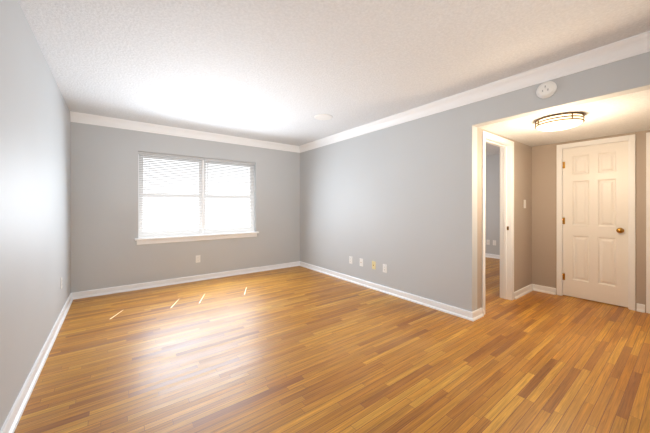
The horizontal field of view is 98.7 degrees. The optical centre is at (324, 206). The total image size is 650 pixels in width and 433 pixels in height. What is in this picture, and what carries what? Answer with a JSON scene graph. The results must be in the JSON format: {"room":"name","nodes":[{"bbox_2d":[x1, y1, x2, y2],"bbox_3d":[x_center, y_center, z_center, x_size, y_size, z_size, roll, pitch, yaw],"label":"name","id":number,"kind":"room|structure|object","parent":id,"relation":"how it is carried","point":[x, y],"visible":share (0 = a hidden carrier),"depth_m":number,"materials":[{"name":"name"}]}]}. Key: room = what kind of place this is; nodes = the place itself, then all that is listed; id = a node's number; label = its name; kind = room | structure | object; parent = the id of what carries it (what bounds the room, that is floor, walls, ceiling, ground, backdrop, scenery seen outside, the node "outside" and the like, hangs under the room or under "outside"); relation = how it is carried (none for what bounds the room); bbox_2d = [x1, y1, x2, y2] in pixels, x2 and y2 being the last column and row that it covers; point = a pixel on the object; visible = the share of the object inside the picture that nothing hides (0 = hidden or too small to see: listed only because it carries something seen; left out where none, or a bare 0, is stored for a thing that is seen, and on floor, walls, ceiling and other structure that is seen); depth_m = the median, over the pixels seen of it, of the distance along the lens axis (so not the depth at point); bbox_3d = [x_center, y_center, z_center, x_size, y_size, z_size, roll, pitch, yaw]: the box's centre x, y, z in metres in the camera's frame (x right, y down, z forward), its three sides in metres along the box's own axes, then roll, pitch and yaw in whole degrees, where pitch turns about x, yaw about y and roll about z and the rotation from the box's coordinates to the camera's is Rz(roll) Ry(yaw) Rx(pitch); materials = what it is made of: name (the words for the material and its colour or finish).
{"room":"empty living room","nodes":[
{"label":"empty living room","id":0,"kind":"room"},
{"bbox_2d":[0,0,70,429],"bbox_3d":[-1.375,-0.006,0.960,0.120,2.440,6.928,0,0,-37],"label":"wall","id":1,"kind":"structure","parent":0,"point":[35,193],"depth_m":1.86,"materials":[{"name":"grey paint"}]},
{"bbox_2d":[0,293,75,432],"bbox_3d":[-1.307,1.170,0.992,0.028,0.088,6.658,0,0,-37],"label":"baseboard","id":2,"kind":"structure","parent":1,"relation":"attached to","point":[11,422],"depth_m":1.90,"materials":[{"name":"white wood"}]},
{"bbox_2d":[71,122,299,292],"bbox_3d":[-0.285,-0.006,6.026,7.720,2.440,0.150,0,0,-37],"label":"wall","id":3,"kind":"structure","parent":0,"point":[107,251],"depth_m":4.12,"materials":[{"name":"grey paint"}]},
{"bbox_2d":[70,111,297,152],"bbox_3d":[-1.934,-1.167,4.641,3.420,0.118,0.076,0,0,-37],"label":"crown molding","id":4,"kind":"structure","parent":3,"relation":"attached to","point":[77,117],"depth_m":4.31,"materials":[{"name":"white wood"}]},
{"bbox_2d":[73,261,299,298],"bbox_3d":[-1.899,1.170,4.697,3.482,0.088,0.028,0,0,-37],"label":"baseboard","id":5,"kind":"structure","parent":3,"relation":"attached to","point":[118,289],"depth_m":4.36,"materials":[{"name":"white wood"}]},
{"bbox_2d":[138,154,253,237],"bbox_3d":[-2.071,-0.175,4.711,1.813,1.279,0.070,0,0,-37],"label":"window","id":6,"kind":"structure","parent":3,"relation":"in","point":[203,204],"depth_m":4.63,"materials":[{"name":"white"}]},
{"bbox_2d":[138,151,202,237],"bbox_3d":[-2.398,-0.177,4.390,0.894,1.274,0.052,0,0,-37],"label":"window blind","id":7,"kind":"object","parent":6,"relation":"attached to","point":[169,156],"visible":0.94,"depth_m":4.37,"materials":[{"name":"grey plastic"}]},
{"bbox_2d":[203,158,254,233],"bbox_3d":[-1.672,-0.177,4.937,0.894,1.274,0.052,0,0,-37],"label":"window blind","id":8,"kind":"object","parent":6,"relation":"attached to","point":[228,162],"visible":0.94,"depth_m":4.91,"materials":[{"name":"grey plastic"}]},
{"bbox_2d":[135,231,258,244],"bbox_3d":[-2.021,0.511,4.645,1.905,0.095,0.135,0,0,-37],"label":"window sill","id":9,"kind":"structure","parent":3,"relation":"attached to","point":[167,239],"depth_m":4.51,"materials":[{"name":"white wood"}]},
{"bbox_2d":[196,255,199,262],"bbox_3d":[-2.081,0.859,4.572,0.072,0.118,0.008,0,0,-37],"label":"electrical outlet","id":10,"kind":"object","parent":3,"relation":"attached to","point":[197,258],"visible":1,"depth_m":4.57,"materials":[{"name":"white plastic"}]},
{"bbox_2d":[14,257,649,432],"bbox_3d":[1.707,1.239,3.284,7.840,0.050,6.928,0,0,-37],"label":"floor","id":11,"kind":"structure","parent":0,"point":[298,349],"depth_m":2.16,"materials":[{"name":"brown wood"}]},
{"bbox_2d":[18,0,649,155],"bbox_3d":[1.707,-1.266,3.284,7.840,0.080,6.928,0,0,-37],"label":"ceiling","id":12,"kind":"structure","parent":0,"point":[282,71],"depth_m":2.22,"materials":[{"name":"paint"}]},
{"bbox_2d":[314,114,331,119],"bbox_3d":[-0.021,-1.220,3.816,0.250,0.012,0.250,0,0,-37],"label":"cover plate","id":13,"kind":"object","parent":12,"relation":"attached to","point":[322,117],"visible":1,"depth_m":3.81,"materials":[{"name":"white plastic"}]},
{"bbox_2d":[300,52,649,311],"bbox_3d":[1.534,-0.006,3.134,0.120,2.440,6.658,0,0,-37],"label":"wall","id":14,"kind":"structure","parent":0,"point":[399,201],"depth_m":3.52,"materials":[{"name":"grey paint"}]},
{"bbox_2d":[372,261,375,269],"bbox_3d":[0.715,0.864,4.108,0.016,0.118,0.072,0,0,-37],"label":"electrical outlet","id":15,"kind":"object","parent":14,"relation":"attached to","point":[373,264],"visible":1,"depth_m":4.10,"materials":[{"name":"beige plastic"}]},
{"bbox_2d":[383,264,386,272],"bbox_3d":[0.844,0.874,3.942,0.008,0.118,0.072,0,0,-37],"label":"electrical outlet","id":16,"kind":"object","parent":14,"relation":"attached to","point":[384,268],"visible":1,"depth_m":3.94,"materials":[{"name":"white plastic"}]},
{"bbox_2d":[300,261,475,321],"bbox_3d":[0.543,1.170,4.327,0.028,0.088,3.443,0,0,-37],"label":"baseboard","id":17,"kind":"structure","parent":14,"relation":"attached to","point":[449,309],"depth_m":3.69,"materials":[{"name":"white wood"}]},
{"bbox_2d":[298,31,649,152],"bbox_3d":[1.456,-1.167,3.075,0.076,0.118,6.658,0,0,-37],"label":"crown molding","id":18,"kind":"structure","parent":14,"relation":"attached to","point":[635,45],"depth_m":2.63,"materials":[{"name":"white wood"}]},
{"bbox_2d":[536,81,556,98],"bbox_3d":[1.945,-1.031,2.456,0.040,0.146,0.146,0,0,-37],"label":"smoke detector","id":19,"kind":"object","parent":14,"relation":"attached to","point":[546,89],"visible":1,"depth_m":2.44,"materials":[{"name":"white plastic"}]},
{"bbox_2d":[485,154,499,254],"bbox_3d":[3.804,-0.006,6.915,0.120,2.440,3.353,0,0,-37],"label":"wall","id":20,"kind":"structure","parent":0,"point":[492,197],"depth_m":6.60,"materials":[{"name":"grey paint"}]},
{"bbox_2d":[485,253,499,258],"bbox_3d":[3.745,1.170,6.870,0.028,0.088,3.353,0,0,-37],"label":"baseboard","id":21,"kind":"structure","parent":20,"relation":"attached to","point":[486,255],"depth_m":6.58,"materials":[{"name":"white wood"}]},
{"bbox_2d":[477,127,531,308],"bbox_3d":[3.265,-0.006,4.334,4.088,2.440,0.120,0,0,-37],"label":"wall","id":22,"kind":"structure","parent":0,"point":[522,218],"depth_m":3.79,"materials":[{"name":"beige paint"}]},
{"bbox_2d":[482,131,513,314],"bbox_3d":[2.070,0.183,3.433,0.882,2.061,0.152,0,0,-37],"label":"trim","id":23,"kind":"structure","parent":22,"relation":"attached to","point":[506,146],"depth_m":3.63,"materials":[{"name":"white wood"}]},
{"bbox_2d":[514,284,535,299],"bbox_3d":[2.752,1.170,3.854,0.685,0.088,0.028,0,0,-37],"label":"baseboard","id":24,"kind":"structure","parent":22,"relation":"attached to","point":[521,292],"depth_m":3.85,"materials":[{"name":"white wood"}]},
{"bbox_2d":[478,89,649,146],"bbox_3d":[2.955,-1.048,2.751,1.688,0.355,2.035,0,0,-37],"label":"ceiling","id":25,"kind":"structure","parent":0,"point":[624,114],"depth_m":2.92,"materials":[{"name":"paint"}]},
{"bbox_2d":[535,112,584,130],"bbox_3d":[2.307,-0.818,2.754,0.379,0.104,0.379,0,0,-37],"label":"light","id":26,"kind":"object","parent":25,"relation":"attached to","point":[560,121],"visible":1,"depth_m":2.65,"materials":[{"name":"white glass"}]},
{"bbox_2d":[532,130,649,311],"bbox_3d":[4.035,-0.006,2.845,0.150,2.440,3.185,0,0,-37],"label":"wall","id":27,"kind":"structure","parent":0,"point":[543,215],"depth_m":3.90,"materials":[{"name":"beige paint"}]},
{"bbox_2d":[562,141,627,306],"bbox_3d":[3.416,0.210,3.559,0.102,1.987,0.615,0,0,-37],"label":"closet door","id":28,"kind":"structure","parent":27,"relation":"in","point":[595,222],"depth_m":3.54,"materials":[{"name":"white wood"}]},
{"bbox_2d":[556,134,635,310],"bbox_3d":[3.452,0.185,3.581,0.136,2.058,0.728,0,0,-37],"label":"trim","id":29,"kind":"structure","parent":27,"relation":"attached to","point":[631,139],"depth_m":3.30,"materials":[{"name":"white wood"}]},
{"bbox_2d":[646,132,649,313],"bbox_3d":[3.940,0.185,2.934,0.136,2.058,0.728,0,0,-37],"label":"trim","id":30,"kind":"structure","parent":27,"relation":"attached to","point":[648,222],"depth_m":3.17,"materials":[{"name":"white wood"}]}
]}

